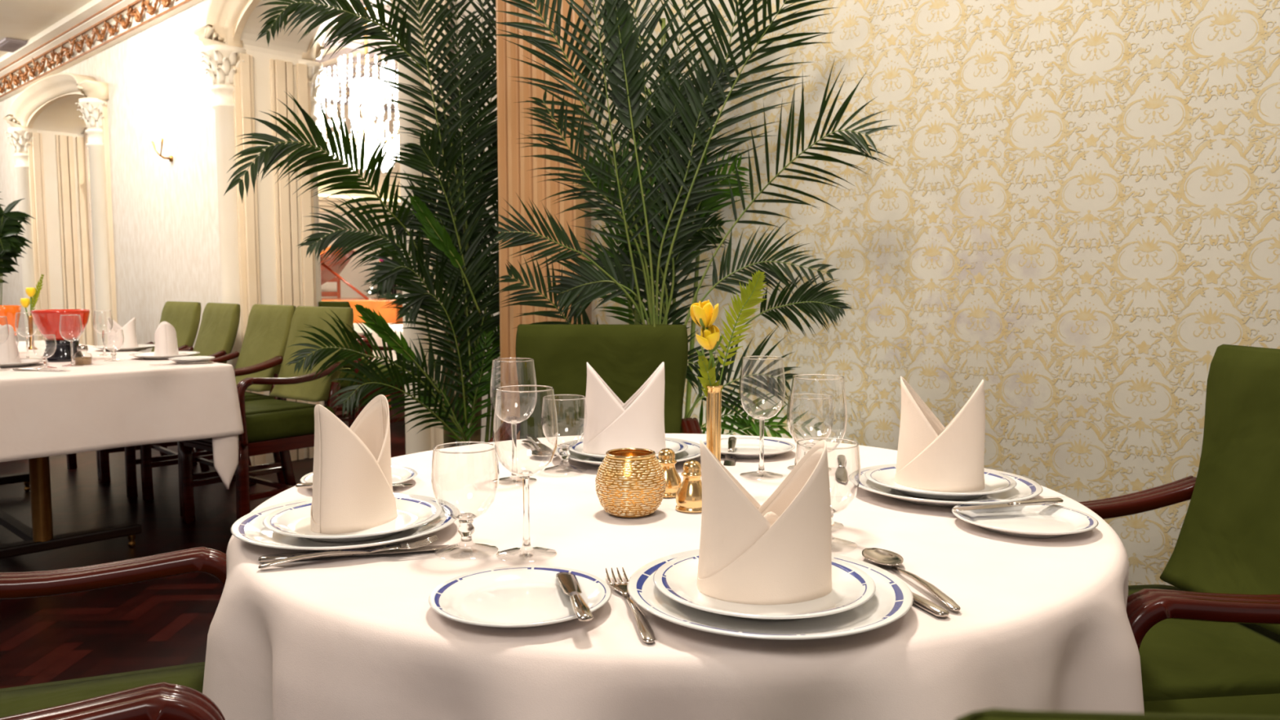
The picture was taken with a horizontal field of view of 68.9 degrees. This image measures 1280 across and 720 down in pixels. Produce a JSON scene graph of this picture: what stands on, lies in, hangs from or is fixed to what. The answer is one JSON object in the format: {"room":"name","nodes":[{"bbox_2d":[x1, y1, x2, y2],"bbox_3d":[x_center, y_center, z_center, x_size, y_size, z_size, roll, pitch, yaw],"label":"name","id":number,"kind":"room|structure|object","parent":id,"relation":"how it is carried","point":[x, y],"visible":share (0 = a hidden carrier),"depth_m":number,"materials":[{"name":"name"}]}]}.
{"room":"restaurant","nodes":[
{"label":"restaurant","id":0,"kind":"room"},
{"bbox_2d":[0,0,398,108],"bbox_3d":[-4.500,-2.322,4.826,19.000,0.030,18.000,0,5,0],"label":"ceiling","id":1,"kind":"structure","parent":0,"point":[20,20],"depth_m":6.92,"materials":[{"name":"beige paint"}]},
{"bbox_2d":[0,37,26,52],"bbox_3d":[-5.068,-2.551,7.614,0.440,0.027,0.280,4,6,43],"label":"ceiling vent","id":2,"kind":"object","parent":1,"relation":"in","point":[6,44],"visible":0.59,"depth_m":7.49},
{"bbox_2d":[315,6,399,173],"bbox_3d":[-1.891,-1.888,6.467,0.735,1.143,0.738,-3,6,-31],"label":"chandelier","id":3,"kind":"object","parent":1,"relation":"hanging from","point":[367,109],"visible":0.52,"depth_m":6.36,"materials":[{"name":"clear glass"}]},
{"bbox_2d":[0,393,405,688],"bbox_3d":[-2.446,0.703,4.831,19.108,0.060,18.485,0,5,0],"label":"floor","id":4,"kind":"structure","parent":0,"point":[162,622],"depth_m":3.33,"materials":[{"name":"brown wood"}]},
{"bbox_2d":[0,198,35,305],"bbox_3d":[-4.587,-0.369,6.608,0.798,1.786,0.429,1,5,13],"label":"potted plant","id":5,"kind":"object","parent":4,"relation":"on","point":[11,244],"visible":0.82,"depth_m":6.57,"materials":[{"name":"green plant"}]},
{"bbox_2d":[0,456,142,559],"bbox_3d":[-2.817,0.364,4.038,2.310,0.746,1.120,4,6,43],"label":"dining table","id":6,"kind":"object","parent":4,"relation":"on","point":[41,538],"visible":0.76,"depth_m":3.54,"materials":[{"name":"brown wood"}]},
{"bbox_2d":[0,340,244,488],"bbox_3d":[-2.817,0.227,4.027,2.402,0.481,1.211,4,6,43],"label":"tablecloth","id":7,"kind":"object","parent":6,"relation":"on","point":[101,404],"visible":0.82,"depth_m":3.37,"materials":[{"name":"white fabric"}]},
{"bbox_2d":[0,305,22,353],"bbox_3d":[-2.813,-0.132,4.120,0.152,0.217,0.152,0,5,0],"label":"glass vase","id":8,"kind":"object","parent":7,"relation":"on","point":[9,311],"visible":0.35,"depth_m":4.09,"materials":[{"name":"orange glass"}]},
{"bbox_2d":[0,305,22,335],"bbox_3d":[-2.813,-0.174,4.116,0.152,0.132,0.152,0,5,0],"label":"bowl","id":9,"kind":"object","parent":8,"relation":"on","point":[9,311],"depth_m":4.09,"materials":[{"name":"orange glass"}]},
{"bbox_2d":[0,358,42,368],"bbox_3d":[-2.423,0.013,3.562,0.274,0.020,0.274,0,5,0],"label":"serving plate","id":10,"kind":"object","parent":7,"relation":"on","point":[24,362],"visible":0.8,"depth_m":3.52,"materials":[{"name":"white"}]},
{"bbox_2d":[0,324,20,363],"bbox_3d":[-2.468,-0.065,3.614,0.137,0.150,0.106,4,6,40],"label":"folded napkin","id":11,"kind":"object","parent":10,"relation":"on","point":[9,352],"visible":0.95,"depth_m":3.57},
{"bbox_2d":[27,315,37,349],"bbox_3d":[-2.907,-0.131,4.456,0.049,0.161,0.049,0,5,0],"label":"bud vase","id":12,"kind":"object","parent":7,"relation":"on","point":[29,317],"visible":0.89,"depth_m":4.45,"materials":[{"name":"gold metal"}]},
{"bbox_2d":[31,274,44,310],"bbox_3d":[-2.875,-0.300,4.451,0.075,0.219,0.008,0,5,0],"label":"fern leaf","id":13,"kind":"object","parent":12,"relation":"in","point":[35,296],"visible":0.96,"depth_m":4.45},
{"bbox_2d":[31,334,57,368],"bbox_3d":[-2.199,-0.031,3.446,0.078,0.124,0.078,2,5,19],"label":"water goblet","id":14,"kind":"object","parent":7,"relation":"on","point":[44,361],"visible":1,"depth_m":3.44,"materials":[{"name":"clear glass"}]},
{"bbox_2d":[31,334,56,358],"bbox_3d":[-2.199,-0.050,3.445,0.078,0.084,0.078,0,5,0],"label":"bowl","id":15,"kind":"object","parent":14,"relation":"on","point":[32,335],"depth_m":3.44,"materials":[{"name":"clear glass"}]},
{"bbox_2d":[30,309,90,362],"bbox_3d":[-2.353,-0.100,3.800,0.208,0.207,0.208,0,5,0],"label":"glass bowl","id":16,"kind":"object","parent":7,"relation":"on","point":[46,322],"visible":0.94,"depth_m":3.74,"materials":[{"name":"red glass"}]},
{"bbox_2d":[59,314,83,366],"bbox_3d":[-2.166,-0.075,3.555,0.075,0.194,0.075,2,5,19],"label":"wine glass","id":17,"kind":"object","parent":7,"relation":"on","point":[71,341],"visible":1,"depth_m":3.56,"materials":[{"name":"clear"}]},
{"bbox_2d":[59,315,82,341],"bbox_3d":[-2.166,-0.121,3.551,0.075,0.100,0.075,0,5,0],"label":"bowl","id":18,"kind":"object","parent":17,"relation":"on","point":[60,315],"depth_m":3.54,"materials":[{"name":"clear glass"}]},
{"bbox_2d":[73,344,92,364],"bbox_3d":[-2.160,-0.021,3.618,0.062,0.078,0.062,0,5,0],"label":"spice shaker","id":19,"kind":"object","parent":7,"relation":"on","point":[80,360],"visible":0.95,"depth_m":3.60,"materials":[{"name":"gold glass"}]},
{"bbox_2d":[93,310,112,355],"bbox_3d":[-2.346,-0.118,4.082,0.075,0.194,0.075,2,5,19],"label":"wine glass","id":20,"kind":"object","parent":7,"relation":"on","point":[104,340],"visible":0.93,"depth_m":4.08,"materials":[{"name":"clear"}]},
{"bbox_2d":[93,311,112,333],"bbox_3d":[-2.346,-0.164,4.079,0.075,0.100,0.075,0,5,0],"label":"bowl","id":21,"kind":"object","parent":20,"relation":"on","point":[94,311],"depth_m":4.07,"materials":[{"name":"clear glass"}]},
{"bbox_2d":[102,329,124,360],"bbox_3d":[-2.146,-0.060,3.803,0.078,0.124,0.078,2,5,19],"label":"water goblet","id":22,"kind":"object","parent":7,"relation":"on","point":[113,353],"visible":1,"depth_m":3.80,"materials":[{"name":"clear glass"}]},
{"bbox_2d":[102,330,124,351],"bbox_3d":[-2.146,-0.079,3.802,0.078,0.084,0.078,0,5,0],"label":"bowl","id":23,"kind":"object","parent":22,"relation":"on","point":[102,331],"depth_m":3.80,"materials":[{"name":"clear glass"}]},
{"bbox_2d":[93,343,155,351],"bbox_3d":[-2.430,-0.057,4.417,0.272,0.020,0.272,0,5,0],"label":"serving plate","id":24,"kind":"object","parent":7,"relation":"on","point":[140,346],"visible":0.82,"depth_m":4.36,"materials":[{"name":"white"}]},
{"bbox_2d":[106,317,137,347],"bbox_3d":[-2.474,-0.131,4.456,0.137,0.145,0.096,0,5,0],"label":"folded napkin","id":25,"kind":"object","parent":24,"relation":"on","point":[115,337],"visible":0.92,"depth_m":4.42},
{"bbox_2d":[128,351,199,359],"bbox_3d":[-2.006,-0.018,3.944,0.270,0.020,0.270,0,5,0],"label":"serving plate","id":26,"kind":"object","parent":7,"relation":"on","point":[146,355],"visible":0.8,"depth_m":3.90,"materials":[{"name":"white"}]},
{"bbox_2d":[153,321,178,355],"bbox_3d":[-2.000,-0.089,3.938,0.098,0.145,0.137,-3,5,-30],"label":"folded napkin","id":27,"kind":"object","parent":26,"relation":"on","point":[165,336],"visible":0.9,"depth_m":3.88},
{"bbox_2d":[168,355,215,363],"bbox_3d":[-1.782,0.001,3.712,0.170,0.020,0.170,0,5,0],"label":"serving plate","id":28,"kind":"object","parent":7,"relation":"on","point":[189,358],"visible":0.87,"depth_m":3.70,"materials":[{"name":"white"}]},
{"bbox_2d":[0,546,226,719],"bbox_3d":[-0.742,0.503,1.073,0.560,0.962,0.557,-2,5,-21],"label":"dining chair","id":29,"kind":"object","parent":4,"relation":"on","point":[175,692],"visible":0.66,"depth_m":1.26,"materials":[{"name":"brown wood"}]},
{"bbox_2d":[66,301,200,480],"bbox_3d":[-2.924,0.148,5.401,0.557,0.961,0.616,4,6,41],"label":"dining chair","id":30,"kind":"object","parent":4,"relation":"on","point":[184,317],"visible":0.12,"depth_m":5.45,"materials":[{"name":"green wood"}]},
{"bbox_2d":[98,302,240,497],"bbox_3d":[-2.512,0.182,4.990,0.616,0.961,0.557,-5,7,-44],"label":"dining chair","id":31,"kind":"object","parent":4,"relation":"on","point":[220,323],"visible":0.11,"depth_m":5.00,"materials":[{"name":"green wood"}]},
{"bbox_2d":[139,304,296,516],"bbox_3d":[-2.075,0.213,4.611,0.557,0.961,0.616,4,6,43],"label":"dining chair","id":32,"kind":"object","parent":4,"relation":"on","point":[266,335],"visible":0.23,"depth_m":4.65,"materials":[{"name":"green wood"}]},
{"bbox_2d":[179,306,353,524],"bbox_3d":[-1.667,0.246,4.204,0.557,0.961,0.616,4,6,38],"label":"dining chair","id":33,"kind":"object","parent":4,"relation":"on","point":[281,425],"visible":0.5,"depth_m":4.14,"materials":[{"name":"green fabric"}]},
{"bbox_2d":[321,276,340,297],"bbox_3d":[-3.268,-0.283,9.512,0.400,1.142,0.426,-1,5,-8],"label":"wooden chair","id":34,"kind":"object","parent":4,"relation":"on","point":[337,293],"visible":0.16,"depth_m":9.67,"materials":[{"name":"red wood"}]},
{"bbox_2d":[320,245,403,410],"bbox_3d":[-2.612,-0.312,8.276,1.290,1.399,1.548,0,5,0],"label":"grand piano","id":35,"kind":"object","parent":4,"relation":"on","point":[327,273],"visible":0.12,"depth_m":7.73,"materials":[{"name":"orange wood"}]},
{"bbox_2d":[318,301,405,443],"bbox_3d":[-1.863,0.094,6.052,0.557,0.962,0.606,2,5,23],"label":"dining chair","id":36,"kind":"object","parent":4,"relation":"on","point":[350,420],"visible":0.09,"depth_m":5.85,"materials":[{"name":"green fabric"}]},
{"bbox_2d":[224,0,500,448],"bbox_3d":[-0.844,-0.351,3.271,0.575,2.297,1.161,4,6,40],"label":"potted palm","id":37,"kind":"object","parent":4,"relation":"on","point":[465,272],"visible":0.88,"depth_m":3.30,"materials":[{"name":"plant"}]},
{"bbox_2d":[361,233,402,355],"bbox_3d":[-2.522,-0.503,9.584,1.035,1.566,1.082,0,5,0],"label":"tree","id":38,"kind":"object","parent":4,"relation":"on","point":[393,291],"visible":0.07,"depth_m":9.51,"materials":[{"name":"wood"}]},
{"bbox_2d":[488,324,702,442],"bbox_3d":[-0.115,0.405,2.266,0.557,0.962,0.560,0,5,3],"label":"dining chair","id":39,"kind":"object","parent":4,"relation":"on","point":[624,356],"visible":0.14,"depth_m":2.46,"materials":[{"name":"green fabric"}]},
{"bbox_2d":[483,0,899,439],"bbox_3d":[0.145,-0.142,2.563,1.048,1.994,0.530,1,5,11],"label":"potted palm","id":40,"kind":"object","parent":4,"relation":"on","point":[675,118],"visible":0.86,"depth_m":2.48,"materials":[{"name":"plant"}]},
{"bbox_2d":[955,708,1279,719],"bbox_3d":[0.318,0.549,0.516,0.557,0.962,0.560,0,5,3],"label":"dining chair","id":41,"kind":"object","parent":4,"relation":"on","point":[992,713],"visible":1,"depth_m":0.24,"materials":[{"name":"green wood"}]},
{"bbox_2d":[1078,344,1279,716],"bbox_3d":[0.820,0.471,1.464,0.560,0.962,0.557,-1,5,-7],"label":"dining chair","id":42,"kind":"object","parent":4,"relation":"on","point":[1208,642],"visible":0.43,"depth_m":1.51,"materials":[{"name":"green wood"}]},
{"bbox_3d":[0.045,0.578,1.414,1.196,0.745,1.196,0,5,0],"label":"round dining table","id":43,"kind":"object","parent":4,"relation":"on","visible":0},
{"bbox_2d":[202,433,1144,719],"bbox_3d":[0.062,0.427,1.415,1.288,0.454,1.298,0,5,0],"label":"tablecloth","id":44,"kind":"object","parent":43,"relation":"on","point":[1040,624],"visible":0.53,"depth_m":0.92,"materials":[{"name":"white fabric"}]},
{"bbox_2d":[230,493,459,551],"bbox_3d":[-0.367,0.209,1.180,0.275,0.021,0.275,1,5,10],"label":"dinner plate","id":45,"kind":"object","parent":44,"relation":"on","point":[250,528],"visible":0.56,"depth_m":1.13,"materials":[{"name":"ceramic"}]},
{"bbox_2d":[262,494,442,542],"bbox_3d":[-0.359,0.202,1.177,0.216,0.018,0.216,-2,5,-24],"label":"salad plate","id":46,"kind":"object","parent":45,"relation":"on","point":[293,520],"visible":0.66,"depth_m":1.17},
{"bbox_2d":[310,394,397,533],"bbox_3d":[-0.359,0.127,1.171,0.080,0.156,0.120,2,5,26],"label":"folded napkin","id":47,"kind":"object","parent":46,"relation":"on","point":[353,485],"visible":1,"depth_m":1.13,"materials":[{"name":"fabric"}]},
{"bbox_2d":[257,535,438,568],"bbox_3d":[-0.328,0.218,1.059,0.195,0.017,0.024,-2,5,-20],"label":"fork","id":48,"kind":"object","parent":44,"relation":"on","point":[424,542],"visible":1,"depth_m":1.06,"materials":[{"name":"metal"}]},
{"bbox_2d":[257,544,458,562],"bbox_3d":[-0.322,0.223,1.083,0.225,0.008,0.020,-1,5,-15],"label":"knife","id":49,"kind":"object","parent":44,"relation":"on","point":[265,558],"visible":0.66,"depth_m":1.07,"materials":[{"name":"metal"}]},
{"bbox_2d":[299,465,417,483],"bbox_3d":[-0.438,0.188,1.461,0.176,0.016,0.176,0,5,4],"label":"bread plate","id":50,"kind":"object","parent":44,"relation":"on","point":[400,474],"visible":0.21,"depth_m":1.48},
{"bbox_2d":[295,482,413,488],"bbox_3d":[-0.418,0.183,1.369,0.165,0.007,0.020,0,5,-10],"label":"butter knife","id":51,"kind":"object","parent":50,"relation":"on","point":[308,485],"visible":0.44,"depth_m":1.35,"materials":[{"name":"metal"}]},
{"bbox_2d":[431,441,499,553],"bbox_3d":[-0.204,0.163,1.093,0.078,0.124,0.078,2,5,19],"label":"water goblet","id":52,"kind":"object","parent":44,"relation":"on","point":[466,528],"visible":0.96,"depth_m":1.09,"materials":[{"name":"clear glass"}]},
{"bbox_2d":[431,448,499,519],"bbox_3d":[-0.204,0.144,1.092,0.078,0.084,0.078,0,5,0],"label":"bowl","id":53,"kind":"object","parent":52,"relation":"on","point":[464,516],"depth_m":1.08,"materials":[{"name":"clear glass"}]},
{"bbox_2d":[489,357,537,482],"bbox_3d":[-0.200,0.096,1.483,0.075,0.194,0.075,2,5,19],"label":"wine glass","id":54,"kind":"object","parent":44,"relation":"on","point":[513,423],"visible":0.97,"depth_m":1.48,"materials":[{"name":"clear"}]},
{"bbox_2d":[489,360,537,423],"bbox_3d":[-0.200,0.050,1.479,0.075,0.100,0.075,0,5,0],"label":"bowl","id":55,"kind":"object","parent":54,"relation":"on","point":[514,421],"depth_m":1.47,"materials":[{"name":"clear glass"}]},
{"bbox_2d":[428,565,611,628],"bbox_3d":[-0.116,0.234,0.908,0.176,0.016,0.176,-3,5,-29],"label":"bread plate","id":56,"kind":"object","parent":44,"relation":"on","point":[513,597],"visible":0.94,"depth_m":0.92,"materials":[{"name":"ceramic"}]},
{"bbox_2d":[555,572,593,622],"bbox_3d":[-0.064,0.223,0.898,0.020,0.013,0.165,-1,5,-11],"label":"butter knife","id":57,"kind":"object","parent":56,"relation":"on","point":[568,582],"visible":1,"depth_m":0.89,"materials":[{"name":"metal"}]},
{"bbox_2d":[492,385,558,555],"bbox_3d":[-0.132,0.129,1.080,0.075,0.194,0.075,2,5,19],"label":"wine glass","id":58,"kind":"object","parent":44,"relation":"on","point":[526,546],"visible":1,"depth_m":1.08,"materials":[{"name":"clear"}]},
{"bbox_2d":[492,389,558,475],"bbox_3d":[-0.132,0.083,1.076,0.075,0.100,0.075,0,5,0],"label":"bowl","id":59,"kind":"object","parent":58,"relation":"on","point":[522,473],"depth_m":1.07,"materials":[{"name":"clear glass"}]},
{"bbox_2d":[521,440,553,457],"bbox_3d":[-0.198,0.166,1.754,0.042,0.010,0.195,-2,5,-19],"label":"soup spoon","id":60,"kind":"object","parent":44,"relation":"on","point":[539,453],"visible":0.98,"depth_m":1.71,"materials":[{"name":"metal"}]},
{"bbox_2d":[524,433,555,454],"bbox_3d":[-0.194,0.163,1.810,0.020,0.008,0.225,-2,5,-19],"label":"knife","id":61,"kind":"object","parent":44,"relation":"on","point":[530,437],"visible":0.83,"depth_m":1.82,"materials":[{"name":"metal"}]},
{"bbox_2d":[541,394,587,471],"bbox_3d":[-0.127,0.124,1.571,0.078,0.124,0.078,2,5,19],"label":"water goblet","id":62,"kind":"object","parent":44,"relation":"on","point":[564,454],"visible":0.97,"depth_m":1.57,"materials":[{"name":"clear glass"}]},
{"bbox_2d":[541,397,587,448],"bbox_3d":[-0.127,0.105,1.569,0.078,0.084,0.078,0,5,0],"label":"bowl","id":63,"kind":"object","parent":62,"relation":"on","point":[563,445],"depth_m":1.56,"materials":[{"name":"clear glass"}]},
{"bbox_2d":[552,437,700,466],"bbox_3d":[-0.018,0.169,1.670,0.275,0.021,0.275,-2,5,-25],"label":"dinner plate","id":64,"kind":"object","parent":44,"relation":"on","point":[693,451],"visible":0.25,"depth_m":1.66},
{"bbox_2d":[568,438,688,460],"bbox_3d":[-0.022,0.162,1.670,0.216,0.018,0.216,3,5,31],"label":"salad plate","id":65,"kind":"object","parent":64,"relation":"on","point":[677,446],"visible":0.24,"depth_m":1.67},
{"bbox_2d":[582,361,666,454],"bbox_3d":[-0.028,0.083,1.673,0.150,0.160,0.102,0,5,-2],"label":"folded napkin","id":66,"kind":"object","parent":65,"relation":"on","point":[638,422],"visible":0.91,"depth_m":1.64,"materials":[{"name":"fabric"}]},
{"bbox_2d":[595,448,666,518],"bbox_3d":[-0.013,0.169,1.280,0.097,0.085,0.097,0,5,0],"label":"candle holder","id":67,"kind":"object","parent":44,"relation":"on","point":[630,482],"visible":1,"depth_m":1.25,"materials":[{"name":"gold metal"}]},
{"bbox_2d":[605,567,655,643],"bbox_3d":[-0.009,0.235,0.910,0.024,0.010,0.195,-1,5,-11],"label":"fork","id":68,"kind":"object","parent":44,"relation":"on","point":[646,632],"visible":0.91,"depth_m":0.88,"materials":[{"name":"metal"}]},
{"bbox_2d":[657,448,681,497],"bbox_3d":[0.040,0.167,1.394,0.047,0.070,0.047,3,6,33],"label":"pepper shaker","id":69,"kind":"object","parent":44,"relation":"on","point":[666,456],"visible":0.77,"depth_m":1.38,"materials":[{"name":"gold metal"}]},
{"bbox_2d":[675,459,702,513],"bbox_3d":[0.073,0.174,1.303,0.047,0.070,0.047,0,5,0],"label":"pepper shaker","id":70,"kind":"object","parent":44,"relation":"on","point":[688,498],"visible":0.86,"depth_m":1.29,"materials":[{"name":"gold metal"}]},
{"bbox_2d":[706,384,723,462],"bbox_3d":[0.111,0.119,1.408,0.051,0.164,0.051,0,5,0],"label":"bud vase","id":71,"kind":"object","parent":44,"relation":"on","point":[713,399],"visible":0.49,"depth_m":1.40,"materials":[{"name":"gold metal"}]},
{"bbox_2d":[690,299,724,386],"bbox_3d":[0.099,0.025,1.401,0.047,0.231,0.042,1,5,16],"label":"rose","id":72,"kind":"object","parent":71,"relation":"in","point":[704,314],"visible":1,"depth_m":1.39,"materials":[{"name":"yellow plant"}]},
{"bbox_2d":[695,324,719,368],"bbox_3d":[0.102,0.044,1.403,0.036,0.193,0.044,1,5,18],"label":"rose","id":73,"kind":"object","parent":71,"relation":"in","point":[708,339],"visible":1,"depth_m":1.39,"materials":[{"name":"plant"}]},
{"bbox_2d":[696,355,723,397],"bbox_3d":[0.105,0.046,1.398,0.041,0.108,0.008,0,5,0],"label":"fern leaf","id":74,"kind":"object","parent":71,"relation":"in","point":[707,373],"visible":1,"depth_m":1.40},
{"bbox_2d":[716,270,767,384],"bbox_3d":[0.153,-0.017,1.407,0.080,0.237,0.009,0,5,0],"label":"fern leaf","id":75,"kind":"object","parent":71,"relation":"in","point":[749,295],"visible":0.95,"depth_m":1.40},
{"bbox_2d":[702,437,795,458],"bbox_3d":[0.200,0.166,1.736,0.176,0.016,0.176,-3,6,-36],"label":"bread plate","id":76,"kind":"object","parent":44,"relation":"on","point":[745,447],"visible":0.78,"depth_m":1.75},
{"bbox_2d":[723,436,736,466],"bbox_3d":[0.164,0.165,1.684,0.020,0.029,0.164,1,5,8],"label":"butter knife","id":77,"kind":"object","parent":76,"relation":"on","point":[730,460],"visible":0.89,"depth_m":1.67,"materials":[{"name":"metal"}]},
{"bbox_2d":[738,355,785,476],"bbox_3d":[0.199,0.092,1.524,0.075,0.194,0.075,2,5,19],"label":"wine glass","id":78,"kind":"object","parent":44,"relation":"on","point":[762,419],"visible":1,"depth_m":1.52,"materials":[{"name":"clear"}]},
{"bbox_2d":[738,358,785,419],"bbox_3d":[0.199,0.047,1.520,0.075,0.100,0.075,0,5,0],"label":"bowl","id":79,"kind":"object","parent":78,"relation":"on","point":[759,417],"depth_m":1.51,"materials":[{"name":"clear glass"}]},
{"bbox_2d":[626,549,913,639],"bbox_3d":[0.125,0.231,0.916,0.275,0.021,0.275,4,6,41],"label":"dinner plate","id":80,"kind":"object","parent":44,"relation":"on","point":[892,598],"visible":0.46,"depth_m":0.86,"materials":[{"name":"ceramic"}]},
{"bbox_2d":[653,551,875,619],"bbox_3d":[0.121,0.223,0.919,0.216,0.018,0.216,1,5,6],"label":"salad plate","id":81,"kind":"object","parent":80,"relation":"on","point":[677,579],"visible":0.57,"depth_m":0.89,"materials":[{"name":"ceramic"}]},
{"bbox_2d":[697,440,831,604],"bbox_3d":[0.123,0.152,0.920,0.133,0.147,0.104,0,5,0],"label":"folded napkin","id":82,"kind":"object","parent":81,"relation":"on","point":[777,551],"visible":1,"depth_m":0.89,"materials":[{"name":"fabric"}]},
{"bbox_2d":[786,393,833,470],"bbox_3d":[0.288,0.123,1.582,0.078,0.124,0.078,2,5,19],"label":"water goblet","id":83,"kind":"object","parent":44,"relation":"on","point":[811,444],"visible":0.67,"depth_m":1.58,"materials":[{"name":"clear glass"}]},
{"bbox_2d":[786,396,833,446],"bbox_3d":[0.288,0.104,1.580,0.078,0.084,0.078,0,5,0],"label":"bowl","id":84,"kind":"object","parent":83,"relation":"on","point":[811,444],"depth_m":1.57,"materials":[{"name":"clear glass"}]},
{"bbox_2d":[788,373,847,527],"bbox_3d":[0.230,0.118,1.212,0.075,0.194,0.075,2,5,19],"label":"wine glass","id":85,"kind":"object","parent":44,"relation":"on","point":[836,522],"visible":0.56,"depth_m":1.20,"materials":[{"name":"clear"}]},
{"bbox_2d":[788,377,847,453],"bbox_3d":[0.230,0.072,1.208,0.075,0.100,0.075,0,5,0],"label":"bowl","id":86,"kind":"object","parent":85,"relation":"on","point":[793,439],"depth_m":1.20,"materials":[{"name":"clear glass"}]},
{"bbox_2d":[794,437,861,546],"bbox_3d":[0.225,0.161,1.121,0.078,0.124,0.078,2,5,19],"label":"water goblet","id":87,"kind":"object","parent":44,"relation":"on","point":[833,511],"visible":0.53,"depth_m":1.12,"materials":[{"name":"clear glass"}]},
{"bbox_2d":[794,443,861,514],"bbox_3d":[0.225,0.142,1.120,0.078,0.084,0.078,0,5,0],"label":"bowl","id":88,"kind":"object","parent":87,"relation":"on","point":[833,511],"depth_m":1.10,"materials":[{"name":"clear glass"}]},
{"bbox_2d":[835,454,848,483],"bbox_3d":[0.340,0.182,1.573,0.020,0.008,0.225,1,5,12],"label":"salt shaker","id":89,"kind":"object","parent":44,"relation":"on","point":[841,473],"visible":1,"depth_m":1.55,"materials":[{"name":"metal"}]},
{"bbox_2d":[834,553,949,617],"bbox_3d":[0.252,0.231,0.983,0.020,0.008,0.225,-2,5,-18],"label":"knife","id":90,"kind":"object","parent":44,"relation":"on","point":[933,608],"visible":0.28,"depth_m":0.89,"materials":[{"name":"metal"}]},
{"bbox_2d":[862,547,960,611],"bbox_3d":[0.285,0.229,0.987,0.042,0.010,0.195,-1,5,-11],"label":"soup spoon","id":91,"kind":"object","parent":44,"relation":"on","point":[878,556],"visible":1,"depth_m":1.02,"materials":[{"name":"metal"}]},
{"bbox_2d":[848,463,1042,507],"bbox_3d":[0.453,0.191,1.397,0.275,0.021,0.275,3,6,32],"label":"dinner plate","id":92,"kind":"object","parent":44,"relation":"on","point":[1025,488],"visible":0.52,"depth_m":1.35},
{"bbox_2d":[864,464,1016,499],"bbox_3d":[0.447,0.184,1.396,0.216,0.018,0.216,0,5,-2],"label":"salad plate","id":93,"kind":"object","parent":92,"relation":"on","point":[994,482],"visible":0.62,"depth_m":1.37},
{"bbox_2d":[894,376,985,492],"bbox_3d":[0.450,0.106,1.393,0.118,0.160,0.116,-2,5,-19],"label":"folded napkin","id":94,"kind":"object","parent":93,"relation":"on","point":[933,456],"visible":1,"depth_m":1.35,"materials":[{"name":"fabric"}]},
{"bbox_2d":[951,499,1098,537],"bbox_3d":[0.497,0.209,1.212,0.176,0.016,0.176,1,5,8],"label":"bread plate","id":95,"kind":"object","parent":44,"relation":"on","point":[1050,520],"visible":0.94,"depth_m":1.22,"materials":[{"name":"ceramic"}]},
{"bbox_2d":[951,497,1063,511],"bbox_3d":[0.491,0.192,1.244,0.166,0.007,0.020,-2,5,-14],"label":"butter knife","id":96,"kind":"object","parent":95,"relation":"on","point":[1045,500],"visible":1,"depth_m":1.24,"materials":[{"name":"metal"}]},
{"bbox_3d":[-1.529,0.125,6.933,0.840,0.748,0.840,4,6,43],"label":"side table","id":97,"kind":"object","parent":4,"relation":"on","visible":0},
{"bbox_2d":[368,324,403,364],"bbox_3d":[-1.529,-0.123,6.925,0.961,0.261,0.946,0,5,0],"label":"tablecloth","id":98,"kind":"object","parent":97,"relation":"on","point":[397,327],"visible":0.09,"depth_m":6.61,"materials":[{"name":"white fabric"}]},
{"bbox_2d":[83,101,402,353],"bbox_3d":[-2.926,-1.288,10.384,0.260,3.000,5.700,4,6,43],"label":"wall","id":99,"kind":"structure","parent":0,"point":[356,279],"depth_m":10.14,"materials":[{"name":"beige paint"}]},
{"bbox_2d":[315,0,398,112],"bbox_3d":[-0.711,-2.574,8.145,6.000,0.050,5.012,4,6,43],"label":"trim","id":100,"kind":"structure","parent":99,"relation":"attached to","point":[352,46],"depth_m":8.11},
{"bbox_2d":[0,0,501,465],"bbox_3d":[-3.947,-1.025,7.176,10.356,3.000,0.400,4,6,43],"label":"wall","id":101,"kind":"structure","parent":0,"point":[165,212],"depth_m":6.12,"materials":[{"name":"paint"}]},
{"bbox_2d":[3,72,117,346],"bbox_3d":[-4.480,-0.894,7.685,2.180,2.655,0.751,4,6,43],"label":"archway","id":102,"kind":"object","parent":101,"relation":"attached to","point":[26,107],"depth_m":8.03,"materials":[{"name":"beige paint"}]},
{"bbox_2d":[0,0,204,102],"bbox_3d":[-4.135,-2.374,6.864,10.356,0.260,0.150,4,6,43],"label":"trim","id":103,"kind":"structure","parent":101,"relation":"attached to","point":[96,26],"depth_m":6.83,"materials":[{"name":"beige paint"}]},
{"bbox_2d":[141,118,173,161],"bbox_3d":[-3.055,-1.397,5.945,0.331,0.253,0.133,4,6,43],"label":"wall sconce","id":104,"kind":"object","parent":101,"relation":"attached to","point":[148,127],"visible":1,"depth_m":5.96,"materials":[{"name":"glass"}]},
{"bbox_2d":[193,0,431,465],"bbox_3d":[-1.511,-0.737,4.920,2.180,2.795,0.751,4,6,43],"label":"archway","id":105,"kind":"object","parent":101,"relation":"attached to","point":[225,20],"depth_m":5.34,"materials":[{"name":"beige paint"}]},
{"bbox_2d":[397,0,457,450],"bbox_3d":[-0.931,-0.519,4.075,0.360,2.500,0.024,4,6,43],"label":"trim","id":106,"kind":"structure","parent":101,"relation":"attached to","point":[436,434],"depth_m":4.00,"materials":[{"name":"beige paint"}]},
{"bbox_2d":[495,0,591,439],"bbox_3d":[-0.253,-0.704,3.266,0.440,3.000,0.340,4,6,43],"label":"curtain","id":107,"kind":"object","parent":101,"relation":"attached to","point":[514,175],"depth_m":3.20,"materials":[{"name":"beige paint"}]},
{"bbox_2d":[590,0,1279,586],"bbox_3d":[1.852,-0.541,1.282,4.100,3.000,3.835,0,5,0],"label":"wall","id":108,"kind":"structure","parent":0,"point":[1077,204],"depth_m":2.12,"materials":[{"name":"paper"}]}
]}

